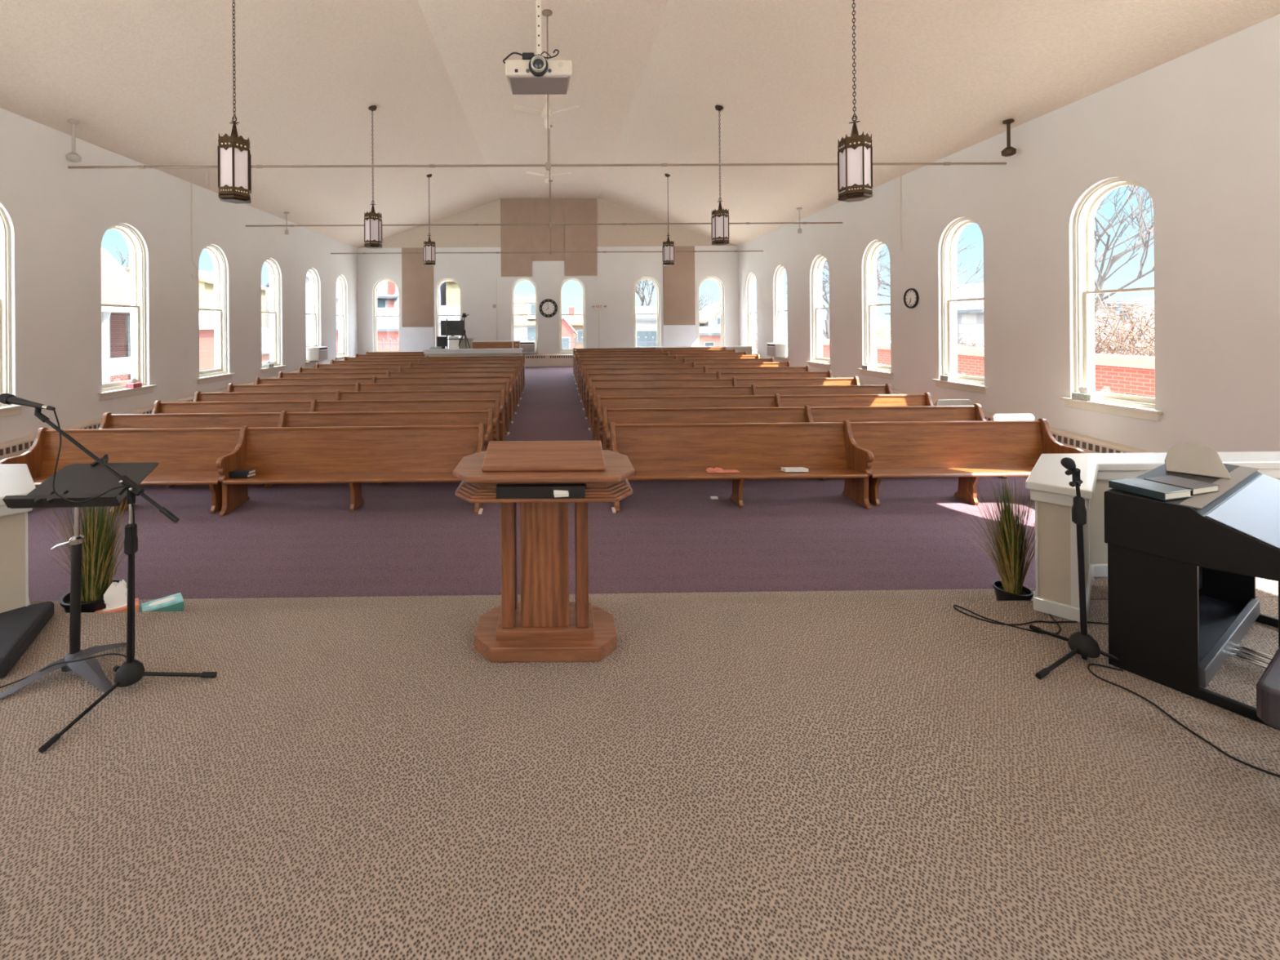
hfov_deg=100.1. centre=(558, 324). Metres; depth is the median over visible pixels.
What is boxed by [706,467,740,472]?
book
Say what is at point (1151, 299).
house
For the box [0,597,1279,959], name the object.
platform
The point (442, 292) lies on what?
house
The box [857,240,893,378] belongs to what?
window
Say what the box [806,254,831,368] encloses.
window
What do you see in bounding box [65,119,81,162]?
speaker
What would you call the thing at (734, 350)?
pew
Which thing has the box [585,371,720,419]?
pew
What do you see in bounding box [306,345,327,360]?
window air conditioner
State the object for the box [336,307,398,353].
house
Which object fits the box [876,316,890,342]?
leafy shrub
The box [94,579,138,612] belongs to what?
tissue box
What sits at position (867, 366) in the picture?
tissue box
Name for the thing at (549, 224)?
rod
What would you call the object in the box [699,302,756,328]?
house
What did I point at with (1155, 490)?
book
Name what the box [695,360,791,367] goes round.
pew
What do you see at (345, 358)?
pew
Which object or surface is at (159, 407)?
pew
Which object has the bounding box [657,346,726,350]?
pew
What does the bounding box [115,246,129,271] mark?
bare tree
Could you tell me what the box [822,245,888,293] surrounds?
bare tree
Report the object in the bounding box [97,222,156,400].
window
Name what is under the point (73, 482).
music stand
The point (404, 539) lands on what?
floor
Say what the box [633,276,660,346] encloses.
window
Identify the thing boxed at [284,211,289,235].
speaker
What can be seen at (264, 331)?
house
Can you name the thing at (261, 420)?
pew
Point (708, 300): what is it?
bare tree
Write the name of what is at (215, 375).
window
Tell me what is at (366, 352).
pew
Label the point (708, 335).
house
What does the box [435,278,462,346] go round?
window
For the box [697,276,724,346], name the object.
window
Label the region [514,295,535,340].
house
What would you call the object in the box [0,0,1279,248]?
ceiling
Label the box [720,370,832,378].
pew
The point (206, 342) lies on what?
house
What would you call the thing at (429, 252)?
pendant lantern
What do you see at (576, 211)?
acoustic panel
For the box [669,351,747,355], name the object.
pew
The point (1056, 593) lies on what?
wall
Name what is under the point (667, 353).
pew
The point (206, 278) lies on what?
house
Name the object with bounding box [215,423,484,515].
pew
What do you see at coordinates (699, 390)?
pew
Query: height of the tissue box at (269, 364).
0.180 m
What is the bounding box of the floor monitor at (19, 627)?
[0,601,53,678]
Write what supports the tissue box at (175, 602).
on the step
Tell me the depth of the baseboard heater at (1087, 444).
7.05 m
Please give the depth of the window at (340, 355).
19.23 m
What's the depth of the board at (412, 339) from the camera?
20.27 m
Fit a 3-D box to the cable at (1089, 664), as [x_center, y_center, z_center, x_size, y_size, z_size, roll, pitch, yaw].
[2.764,1.725,2.304,0.226,0.007,0.806,0,0,-10]
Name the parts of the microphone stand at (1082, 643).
leg, leg, leg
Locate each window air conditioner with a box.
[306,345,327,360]
[520,340,537,352]
[767,341,787,357]
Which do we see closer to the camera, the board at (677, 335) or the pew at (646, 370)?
the pew at (646, 370)
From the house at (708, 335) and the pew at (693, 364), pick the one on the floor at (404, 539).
the pew at (693, 364)
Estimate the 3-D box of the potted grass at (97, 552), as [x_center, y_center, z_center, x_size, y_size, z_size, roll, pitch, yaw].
[-3.050,1.508,3.491,0.650,0.900,0.502,0,0,17]
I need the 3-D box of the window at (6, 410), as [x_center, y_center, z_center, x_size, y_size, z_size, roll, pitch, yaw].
[-7.606,-0.264,6.842,0.295,3.018,1.210,0,0,-1]
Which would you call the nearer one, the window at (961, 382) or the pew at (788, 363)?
the window at (961, 382)
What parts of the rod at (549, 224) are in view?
rod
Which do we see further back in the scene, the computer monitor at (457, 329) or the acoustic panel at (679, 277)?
the acoustic panel at (679, 277)
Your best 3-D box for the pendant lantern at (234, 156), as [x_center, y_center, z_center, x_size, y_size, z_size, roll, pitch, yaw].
[-3.561,-2.856,5.824,0.344,3.003,0.301,0,0,3]
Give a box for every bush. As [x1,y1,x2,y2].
[957,335,984,347]
[1093,293,1155,356]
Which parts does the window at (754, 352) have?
sash, sash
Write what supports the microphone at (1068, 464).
attached to the microphone stand at (1082, 643)
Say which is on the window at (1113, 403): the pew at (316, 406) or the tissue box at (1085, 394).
the tissue box at (1085, 394)
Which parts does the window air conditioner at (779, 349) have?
intake panel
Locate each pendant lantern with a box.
[217,0,251,203]
[364,105,382,248]
[423,173,435,266]
[662,173,674,266]
[711,105,728,245]
[837,0,872,202]
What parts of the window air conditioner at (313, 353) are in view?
intake panel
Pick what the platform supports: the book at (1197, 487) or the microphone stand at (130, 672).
the microphone stand at (130, 672)
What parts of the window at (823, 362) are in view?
sill, sash, sash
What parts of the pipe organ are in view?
panel, panel, pedal rail, leg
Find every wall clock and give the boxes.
[538,298,557,317]
[903,288,919,308]
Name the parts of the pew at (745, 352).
backrest, rail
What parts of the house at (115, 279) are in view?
porch railing, pane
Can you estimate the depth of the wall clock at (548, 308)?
20.32 m
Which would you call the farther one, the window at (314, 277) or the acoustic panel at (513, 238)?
the acoustic panel at (513, 238)
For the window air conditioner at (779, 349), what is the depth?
16.35 m
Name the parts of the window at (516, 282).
sash, sash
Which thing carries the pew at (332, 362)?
on the floor at (404, 539)
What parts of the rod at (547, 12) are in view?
rod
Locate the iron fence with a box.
[306,336,657,350]
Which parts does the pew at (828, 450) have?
panel, rail, backrest, seat, panel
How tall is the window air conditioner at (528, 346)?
0.460 m
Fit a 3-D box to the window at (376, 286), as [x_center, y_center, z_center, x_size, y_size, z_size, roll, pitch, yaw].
[-6.583,-0.321,20.383,1.030,2.918,0.240,0,0,-1]
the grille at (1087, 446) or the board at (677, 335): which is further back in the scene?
the board at (677, 335)
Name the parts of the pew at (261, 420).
panel, backrest, rail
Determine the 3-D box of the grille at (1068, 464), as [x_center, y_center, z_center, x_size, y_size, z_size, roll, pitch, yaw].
[2.575,0.701,2.684,0.069,0.064,0.064,0,0,-1]
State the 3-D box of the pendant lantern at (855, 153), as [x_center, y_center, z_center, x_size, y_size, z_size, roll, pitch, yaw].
[3.279,-2.874,5.894,0.344,2.971,0.301,0,0,29]
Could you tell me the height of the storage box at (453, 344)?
0.430 m
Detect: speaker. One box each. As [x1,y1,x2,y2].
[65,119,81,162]
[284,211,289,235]
[796,207,802,233]
[1000,119,1016,156]
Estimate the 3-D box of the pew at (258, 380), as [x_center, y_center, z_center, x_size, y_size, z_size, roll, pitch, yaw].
[-4.942,1.499,10.531,2.348,0.903,0.552,0,0,-1]
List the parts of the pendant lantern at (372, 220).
chain, glass panel, crown, plate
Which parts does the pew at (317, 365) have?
rail, backrest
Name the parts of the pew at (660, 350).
panel, rail, backrest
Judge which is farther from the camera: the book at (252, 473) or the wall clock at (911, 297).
the wall clock at (911, 297)
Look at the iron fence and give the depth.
23.99 m
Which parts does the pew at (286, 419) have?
panel, rail, backrest, panel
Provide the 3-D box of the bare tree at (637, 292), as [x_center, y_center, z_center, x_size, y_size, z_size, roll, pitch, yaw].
[6.516,-1.191,44.587,5.325,8.417,8.544,0,0,15]
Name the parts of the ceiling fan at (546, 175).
blade, motor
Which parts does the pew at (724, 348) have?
rail, backrest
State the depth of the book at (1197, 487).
2.68 m
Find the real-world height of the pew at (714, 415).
0.904 m
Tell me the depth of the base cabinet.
16.73 m
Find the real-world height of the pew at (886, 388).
0.903 m
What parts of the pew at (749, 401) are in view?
panel, rail, backrest, panel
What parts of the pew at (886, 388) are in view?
rail, backrest, panel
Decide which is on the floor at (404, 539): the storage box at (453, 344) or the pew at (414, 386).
the pew at (414, 386)
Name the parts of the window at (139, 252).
sash, sash, sill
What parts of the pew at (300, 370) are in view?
rail, backrest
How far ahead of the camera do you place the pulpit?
2.84 m
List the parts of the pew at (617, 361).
panel, rail, backrest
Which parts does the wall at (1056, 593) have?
corner trim, moulding, cap moulding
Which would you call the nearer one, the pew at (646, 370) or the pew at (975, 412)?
the pew at (975, 412)
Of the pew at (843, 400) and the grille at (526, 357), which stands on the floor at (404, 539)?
the pew at (843, 400)
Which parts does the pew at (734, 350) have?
rail, backrest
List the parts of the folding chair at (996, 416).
backrest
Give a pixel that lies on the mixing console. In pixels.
(430, 347)
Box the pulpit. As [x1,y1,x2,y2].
[453,440,635,662]
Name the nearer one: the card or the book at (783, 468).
the book at (783, 468)
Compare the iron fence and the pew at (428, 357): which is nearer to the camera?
the pew at (428, 357)
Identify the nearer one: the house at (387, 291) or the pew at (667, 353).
the pew at (667, 353)
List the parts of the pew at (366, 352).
rail, backrest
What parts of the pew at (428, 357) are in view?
rail, backrest, panel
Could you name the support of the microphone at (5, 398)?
attached to the microphone stand at (130, 672)
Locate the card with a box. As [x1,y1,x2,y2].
[710,496,718,499]
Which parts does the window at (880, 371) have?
sill, sash, sash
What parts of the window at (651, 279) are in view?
sash, sash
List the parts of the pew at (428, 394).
panel, rail, backrest, panel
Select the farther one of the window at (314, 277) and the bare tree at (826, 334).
the bare tree at (826, 334)
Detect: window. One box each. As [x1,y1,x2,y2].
[0,208,26,417]
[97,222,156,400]
[196,244,235,384]
[260,257,286,373]
[304,267,324,366]
[335,275,351,360]
[373,278,399,351]
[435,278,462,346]
[511,277,537,353]
[559,277,586,353]
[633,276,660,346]
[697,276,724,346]
[747,272,758,355]
[771,265,789,362]
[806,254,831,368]
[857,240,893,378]
[932,217,988,394]
[1059,177,1163,422]
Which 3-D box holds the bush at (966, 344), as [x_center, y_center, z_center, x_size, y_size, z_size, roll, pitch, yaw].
[13.865,1.658,17.908,3.548,2.640,3.926,0,0,-8]
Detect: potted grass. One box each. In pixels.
[38,498,152,613]
[953,477,1035,600]
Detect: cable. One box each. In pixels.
[0,408,134,688]
[191,182,198,278]
[953,604,1108,634]
[1087,663,1279,777]
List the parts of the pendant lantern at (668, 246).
chain, glass panel, crown, plate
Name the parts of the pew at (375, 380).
panel, rail, backrest, panel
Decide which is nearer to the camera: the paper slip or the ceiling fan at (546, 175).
the paper slip
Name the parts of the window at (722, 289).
sash, sash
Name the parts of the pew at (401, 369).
rail, backrest, panel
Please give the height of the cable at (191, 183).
1.969 m
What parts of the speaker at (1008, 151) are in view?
ceiling plate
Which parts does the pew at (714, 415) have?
panel, rail, backrest, panel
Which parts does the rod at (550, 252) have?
rod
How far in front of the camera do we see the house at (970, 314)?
29.36 m
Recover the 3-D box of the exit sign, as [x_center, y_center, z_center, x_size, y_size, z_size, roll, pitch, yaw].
[1.546,-0.701,20.314,0.570,0.260,0.104,0,0,-1]
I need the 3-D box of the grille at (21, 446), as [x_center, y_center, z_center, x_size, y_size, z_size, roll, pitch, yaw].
[-7.410,1.702,6.848,0.004,0.085,1.835,0,2,-1]
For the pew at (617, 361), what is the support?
on the floor at (404, 539)
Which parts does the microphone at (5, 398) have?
handle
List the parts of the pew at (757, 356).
rail, backrest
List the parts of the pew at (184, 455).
panel, seat, backrest, rail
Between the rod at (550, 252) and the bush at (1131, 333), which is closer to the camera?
the bush at (1131, 333)
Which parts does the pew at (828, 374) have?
rail, backrest, panel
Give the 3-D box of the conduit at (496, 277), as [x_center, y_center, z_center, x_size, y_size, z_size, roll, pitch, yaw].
[-2.369,-0.283,20.317,0.025,3.100,0.020,0,0,-1]
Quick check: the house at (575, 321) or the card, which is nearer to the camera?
the card
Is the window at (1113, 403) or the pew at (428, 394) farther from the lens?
the pew at (428, 394)
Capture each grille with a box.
[0,393,15,404]
[0,440,33,455]
[80,410,151,429]
[525,355,544,358]
[550,355,573,358]
[1052,434,1125,453]
[1060,457,1075,470]
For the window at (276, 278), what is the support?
in the wall at (58, 216)
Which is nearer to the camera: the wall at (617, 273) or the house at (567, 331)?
the wall at (617, 273)
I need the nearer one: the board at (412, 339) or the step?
the step
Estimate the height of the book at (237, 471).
0.049 m
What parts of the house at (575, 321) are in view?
pane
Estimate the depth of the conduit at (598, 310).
20.35 m
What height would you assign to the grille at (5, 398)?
0.055 m
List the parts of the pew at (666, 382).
panel, rail, backrest, panel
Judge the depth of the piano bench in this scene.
1.82 m
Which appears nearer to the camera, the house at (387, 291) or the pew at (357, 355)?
the pew at (357, 355)
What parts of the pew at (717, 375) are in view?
panel, rail, backrest, panel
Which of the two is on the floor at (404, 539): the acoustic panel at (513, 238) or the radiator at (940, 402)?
the radiator at (940, 402)
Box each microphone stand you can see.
[34,407,217,753]
[446,318,462,348]
[1029,467,1119,679]
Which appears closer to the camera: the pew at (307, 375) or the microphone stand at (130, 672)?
the microphone stand at (130, 672)
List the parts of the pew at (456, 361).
rail, backrest, panel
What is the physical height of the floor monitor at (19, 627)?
0.103 m
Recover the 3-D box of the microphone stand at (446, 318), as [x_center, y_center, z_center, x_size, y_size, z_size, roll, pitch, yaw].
[-3.299,0.298,16.567,0.620,0.980,0.240,0,0,-1]
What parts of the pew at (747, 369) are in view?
rail, backrest, panel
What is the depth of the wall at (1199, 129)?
7.16 m
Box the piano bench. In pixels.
[1256,646,1279,729]
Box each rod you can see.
[67,8,1006,170]
[245,124,842,227]
[330,179,763,254]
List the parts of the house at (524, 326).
pane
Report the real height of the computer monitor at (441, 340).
0.420 m
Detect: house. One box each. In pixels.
[101,248,130,383]
[124,266,269,327]
[199,312,214,371]
[261,326,270,363]
[263,273,338,346]
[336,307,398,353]
[377,280,398,307]
[437,281,446,305]
[438,305,460,348]
[445,279,460,305]
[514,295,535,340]
[561,315,577,349]
[564,306,582,348]
[635,306,657,346]
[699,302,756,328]
[699,326,756,346]
[884,282,1124,353]
[1115,295,1155,356]
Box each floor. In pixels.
[27,366,1035,600]
[1089,577,1278,599]
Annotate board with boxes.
[400,327,433,351]
[662,324,696,346]
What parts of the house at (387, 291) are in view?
pane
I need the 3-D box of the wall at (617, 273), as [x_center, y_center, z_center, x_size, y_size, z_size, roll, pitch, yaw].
[-0.383,-0.947,20.517,14.590,7.800,0.340,0,0,-1]
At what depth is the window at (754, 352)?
19.56 m
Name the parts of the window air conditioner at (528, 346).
intake panel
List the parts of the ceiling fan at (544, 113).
blade, motor, blade, blade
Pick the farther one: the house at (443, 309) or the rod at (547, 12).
the house at (443, 309)
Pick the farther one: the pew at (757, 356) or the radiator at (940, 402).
the pew at (757, 356)
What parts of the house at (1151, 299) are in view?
pane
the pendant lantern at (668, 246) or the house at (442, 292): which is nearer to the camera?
the pendant lantern at (668, 246)
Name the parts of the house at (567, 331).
pane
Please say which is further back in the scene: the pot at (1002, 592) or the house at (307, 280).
the house at (307, 280)
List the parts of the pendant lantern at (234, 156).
glass panel, chain, crown, plate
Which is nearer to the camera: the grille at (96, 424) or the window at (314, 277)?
the grille at (96, 424)
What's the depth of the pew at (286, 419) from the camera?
7.16 m
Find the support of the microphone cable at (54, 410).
attached to the microphone stand at (130, 672)
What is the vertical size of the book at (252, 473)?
0.049 m
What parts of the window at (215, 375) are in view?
sash, sash, sill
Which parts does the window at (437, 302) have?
sash, sash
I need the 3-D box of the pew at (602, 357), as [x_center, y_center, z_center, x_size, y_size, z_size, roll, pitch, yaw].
[1.922,1.312,14.842,2.869,0.904,0.552,0,0,-1]
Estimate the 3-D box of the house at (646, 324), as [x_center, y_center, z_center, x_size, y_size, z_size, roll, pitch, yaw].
[6.609,0.817,38.570,3.100,4.370,5.600,0,0,-1]
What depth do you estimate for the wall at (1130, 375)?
10.01 m
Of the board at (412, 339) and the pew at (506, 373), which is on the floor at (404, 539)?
the pew at (506, 373)
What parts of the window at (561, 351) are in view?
sash, sash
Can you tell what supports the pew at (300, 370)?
on the floor at (404, 539)
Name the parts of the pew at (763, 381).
rail, backrest, panel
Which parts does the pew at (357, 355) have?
rail, backrest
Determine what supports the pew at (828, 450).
on the floor at (404, 539)
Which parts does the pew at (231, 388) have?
panel, backrest, rail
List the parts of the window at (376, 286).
sash, sash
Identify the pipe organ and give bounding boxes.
[1103,442,1279,730]
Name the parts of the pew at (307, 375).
panel, rail, backrest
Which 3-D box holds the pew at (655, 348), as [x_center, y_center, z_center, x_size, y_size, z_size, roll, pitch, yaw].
[1.892,1.217,17.767,2.869,0.904,0.552,0,0,-1]
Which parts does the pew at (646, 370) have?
panel, backrest, rail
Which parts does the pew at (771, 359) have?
rail, backrest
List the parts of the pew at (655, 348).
panel, rail, backrest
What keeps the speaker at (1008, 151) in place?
hanging from the ceiling
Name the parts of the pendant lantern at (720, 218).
chain, crown, glass panel, plate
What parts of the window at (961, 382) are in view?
sill, sash, sash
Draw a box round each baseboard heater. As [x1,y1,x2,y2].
[0,355,355,460]
[521,354,573,366]
[760,357,1154,453]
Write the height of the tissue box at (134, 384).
0.176 m
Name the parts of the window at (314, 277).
sash, sash, sill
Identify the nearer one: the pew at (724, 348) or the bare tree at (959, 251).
the pew at (724, 348)
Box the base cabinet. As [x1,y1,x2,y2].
[471,340,520,348]
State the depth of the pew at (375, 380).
10.79 m
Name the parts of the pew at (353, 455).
panel, seat, backrest, rail, panel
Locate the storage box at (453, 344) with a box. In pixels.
[448,336,459,348]
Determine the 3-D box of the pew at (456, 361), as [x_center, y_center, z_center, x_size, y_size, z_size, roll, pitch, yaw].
[-2.367,1.363,14.178,2.869,0.904,0.552,0,0,-1]
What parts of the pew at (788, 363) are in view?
rail, backrest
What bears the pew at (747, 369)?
on the floor at (404, 539)
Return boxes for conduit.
[496,276,497,340]
[598,310,599,348]
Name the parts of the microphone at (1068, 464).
handle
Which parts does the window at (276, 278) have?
sash, sash, sill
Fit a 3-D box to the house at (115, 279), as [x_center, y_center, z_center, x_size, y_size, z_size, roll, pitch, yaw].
[-16.624,0.136,16.830,5.700,6.070,6.700,0,0,-1]
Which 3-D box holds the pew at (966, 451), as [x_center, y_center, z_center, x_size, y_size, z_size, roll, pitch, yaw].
[4.628,1.576,6.094,2.348,0.903,0.552,0,0,-1]
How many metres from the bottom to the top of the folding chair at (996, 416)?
0.748 m
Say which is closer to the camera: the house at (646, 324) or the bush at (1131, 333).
the bush at (1131, 333)
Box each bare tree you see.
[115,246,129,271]
[635,280,655,306]
[698,290,716,311]
[786,267,829,339]
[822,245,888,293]
[876,238,983,297]
[1093,185,1154,315]
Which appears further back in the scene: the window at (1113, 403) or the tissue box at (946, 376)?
the tissue box at (946, 376)
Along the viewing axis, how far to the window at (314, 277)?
16.98 m
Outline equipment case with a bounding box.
[458,337,475,348]
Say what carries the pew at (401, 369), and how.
on the floor at (404, 539)
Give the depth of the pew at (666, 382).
10.19 m
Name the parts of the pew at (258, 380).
panel, rail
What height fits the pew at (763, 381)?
0.903 m
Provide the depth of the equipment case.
17.30 m
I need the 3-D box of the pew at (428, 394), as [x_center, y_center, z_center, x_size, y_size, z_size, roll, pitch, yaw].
[-2.309,1.539,8.748,2.869,0.904,0.552,0,0,-1]
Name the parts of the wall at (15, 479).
cap moulding, corner trim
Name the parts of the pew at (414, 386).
panel, rail, backrest, panel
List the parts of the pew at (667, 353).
panel, rail, backrest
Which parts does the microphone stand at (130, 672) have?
leg, leg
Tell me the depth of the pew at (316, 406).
8.07 m
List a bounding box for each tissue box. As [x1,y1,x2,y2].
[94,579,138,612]
[126,377,142,388]
[140,592,183,611]
[264,360,274,368]
[862,362,872,369]
[940,372,954,381]
[1071,386,1097,400]
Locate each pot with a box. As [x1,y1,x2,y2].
[59,578,127,613]
[992,580,1033,600]
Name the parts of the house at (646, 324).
pane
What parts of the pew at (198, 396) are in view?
panel, rail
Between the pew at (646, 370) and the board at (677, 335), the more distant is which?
the board at (677, 335)
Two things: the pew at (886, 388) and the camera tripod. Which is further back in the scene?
the camera tripod
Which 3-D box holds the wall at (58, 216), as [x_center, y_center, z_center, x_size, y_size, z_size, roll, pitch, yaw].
[-7.718,0.026,8.496,0.340,5.960,24.230,0,0,-1]
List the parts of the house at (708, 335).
pane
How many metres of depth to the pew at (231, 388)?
9.86 m
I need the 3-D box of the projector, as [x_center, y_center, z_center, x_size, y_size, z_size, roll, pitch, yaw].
[-0.159,-3.291,3.826,0.480,3.116,0.365,0,0,-1]
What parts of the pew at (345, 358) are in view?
rail, backrest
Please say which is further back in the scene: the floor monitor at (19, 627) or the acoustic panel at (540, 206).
the acoustic panel at (540, 206)
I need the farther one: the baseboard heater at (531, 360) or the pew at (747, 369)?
the baseboard heater at (531, 360)
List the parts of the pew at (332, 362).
rail, backrest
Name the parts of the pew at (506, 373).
panel, rail, backrest, panel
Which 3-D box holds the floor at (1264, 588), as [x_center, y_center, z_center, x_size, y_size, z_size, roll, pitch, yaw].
[5.094,2.163,3.629,4.130,0.899,0.527,0,0,-1]
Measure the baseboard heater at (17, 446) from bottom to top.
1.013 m
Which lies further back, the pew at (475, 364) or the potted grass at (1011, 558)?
the pew at (475, 364)
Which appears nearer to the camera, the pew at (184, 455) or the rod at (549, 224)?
the pew at (184, 455)
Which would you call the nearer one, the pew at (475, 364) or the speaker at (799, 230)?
the pew at (475, 364)
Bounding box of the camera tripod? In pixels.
[458,314,470,348]
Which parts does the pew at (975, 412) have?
rail, backrest, panel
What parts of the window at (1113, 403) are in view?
sill, sash, sash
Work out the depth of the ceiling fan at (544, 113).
10.57 m
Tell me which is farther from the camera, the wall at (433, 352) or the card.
the wall at (433, 352)
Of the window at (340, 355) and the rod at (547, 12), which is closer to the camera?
the rod at (547, 12)
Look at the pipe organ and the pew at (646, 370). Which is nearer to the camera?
the pipe organ
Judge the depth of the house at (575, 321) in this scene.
48.23 m
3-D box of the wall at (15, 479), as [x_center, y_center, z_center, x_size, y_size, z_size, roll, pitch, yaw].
[-5.273,1.847,3.595,4.432,1.684,0.785,0,0,7]
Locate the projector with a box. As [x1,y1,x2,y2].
[502,0,572,94]
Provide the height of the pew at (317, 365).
0.903 m
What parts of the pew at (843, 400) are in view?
rail, backrest, panel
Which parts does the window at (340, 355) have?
sash, sash, sill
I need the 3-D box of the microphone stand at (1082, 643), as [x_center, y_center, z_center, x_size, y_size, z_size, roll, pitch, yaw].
[2.628,1.235,2.805,0.584,0.990,0.431,0,0,-1]
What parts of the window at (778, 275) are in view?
sill, sash, sash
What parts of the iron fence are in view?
rail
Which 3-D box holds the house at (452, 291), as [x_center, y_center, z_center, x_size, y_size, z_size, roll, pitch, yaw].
[-8.246,-0.925,49.918,3.350,8.070,8.600,0,0,-1]
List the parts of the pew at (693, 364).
panel, rail, backrest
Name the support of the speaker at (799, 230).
hanging from the ceiling
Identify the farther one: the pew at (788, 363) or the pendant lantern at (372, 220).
the pew at (788, 363)
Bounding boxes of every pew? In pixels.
[0,427,240,514]
[98,412,280,486]
[151,400,311,413]
[192,391,335,401]
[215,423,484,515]
[226,383,355,392]
[253,377,372,384]
[264,408,493,488]
[277,371,386,377]
[297,367,398,373]
[309,397,499,440]
[315,363,408,368]
[329,359,417,364]
[334,388,505,440]
[343,356,426,360]
[355,353,424,357]
[355,381,509,435]
[365,351,424,354]
[371,374,513,423]
[386,369,516,414]
[398,364,519,406]
[408,361,521,399]
[417,358,524,393]
[426,355,525,388]
[573,346,657,375]
[573,349,662,379]
[575,351,669,384]
[576,355,677,389]
[577,358,685,395]
[580,361,695,402]
[582,365,707,409]
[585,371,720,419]
[588,377,737,430]
[591,384,756,440]
[596,393,782,449]
[602,404,826,480]
[609,420,874,513]
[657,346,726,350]
[662,348,736,352]
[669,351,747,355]
[676,354,759,359]
[685,357,774,363]
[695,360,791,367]
[706,364,810,372]
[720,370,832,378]
[736,376,860,386]
[755,383,893,395]
[779,392,933,407]
[809,403,1007,478]
[849,418,1085,506]
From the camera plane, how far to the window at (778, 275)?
17.14 m
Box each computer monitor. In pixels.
[436,336,448,348]
[440,320,464,336]
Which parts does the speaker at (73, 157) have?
ceiling plate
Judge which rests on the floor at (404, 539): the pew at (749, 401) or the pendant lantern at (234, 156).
the pew at (749, 401)
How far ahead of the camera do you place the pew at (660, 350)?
17.02 m
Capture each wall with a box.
[0,107,358,442]
[0,463,35,613]
[357,198,738,354]
[422,348,522,356]
[614,346,752,355]
[737,13,1279,452]
[755,335,1155,397]
[1025,451,1279,623]
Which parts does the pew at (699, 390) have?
panel, rail, backrest, panel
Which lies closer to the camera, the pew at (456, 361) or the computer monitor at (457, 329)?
the pew at (456, 361)
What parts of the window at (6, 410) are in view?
sash, sill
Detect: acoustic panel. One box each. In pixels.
[401,247,434,326]
[500,199,532,276]
[532,198,564,261]
[564,198,596,275]
[662,245,695,324]
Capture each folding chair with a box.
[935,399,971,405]
[992,413,1034,476]
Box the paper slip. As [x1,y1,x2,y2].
[553,489,568,497]
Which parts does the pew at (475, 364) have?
rail, backrest, panel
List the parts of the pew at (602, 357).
panel, rail, backrest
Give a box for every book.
[229,469,255,474]
[229,472,255,477]
[780,466,808,471]
[1108,477,1191,500]
[1143,475,1219,495]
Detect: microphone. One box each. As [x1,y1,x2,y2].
[0,393,55,410]
[1060,457,1077,475]
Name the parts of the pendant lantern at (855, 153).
chain, glass panel, crown, plate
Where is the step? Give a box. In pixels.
[29,588,1035,613]
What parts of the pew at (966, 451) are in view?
rail, backrest, seat, panel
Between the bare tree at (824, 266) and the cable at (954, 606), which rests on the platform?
the cable at (954, 606)
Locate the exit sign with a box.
[591,302,606,310]
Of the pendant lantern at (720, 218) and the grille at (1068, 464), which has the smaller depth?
the grille at (1068, 464)
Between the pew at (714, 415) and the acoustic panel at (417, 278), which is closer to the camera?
the pew at (714, 415)
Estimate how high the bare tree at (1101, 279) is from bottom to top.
8.853 m
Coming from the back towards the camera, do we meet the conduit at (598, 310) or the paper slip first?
the conduit at (598, 310)
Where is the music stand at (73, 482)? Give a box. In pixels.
[0,453,159,698]
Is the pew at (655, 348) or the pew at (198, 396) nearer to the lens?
the pew at (198, 396)
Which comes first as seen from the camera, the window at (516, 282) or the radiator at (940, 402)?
the radiator at (940, 402)
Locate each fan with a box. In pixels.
[511,94,581,128]
[525,170,570,182]
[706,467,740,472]
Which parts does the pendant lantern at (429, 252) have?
crown, chain, glass panel, plate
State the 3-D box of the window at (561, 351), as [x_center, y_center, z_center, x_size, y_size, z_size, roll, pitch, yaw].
[0.522,-0.373,20.456,1.030,2.918,0.240,0,0,-1]
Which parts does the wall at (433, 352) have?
cap moulding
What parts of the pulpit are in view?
post, post, moulding, panel, moulding, post, post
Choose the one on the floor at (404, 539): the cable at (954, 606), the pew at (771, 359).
the pew at (771, 359)
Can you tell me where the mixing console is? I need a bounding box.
[429,346,442,349]
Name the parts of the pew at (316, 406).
panel, rail, backrest, panel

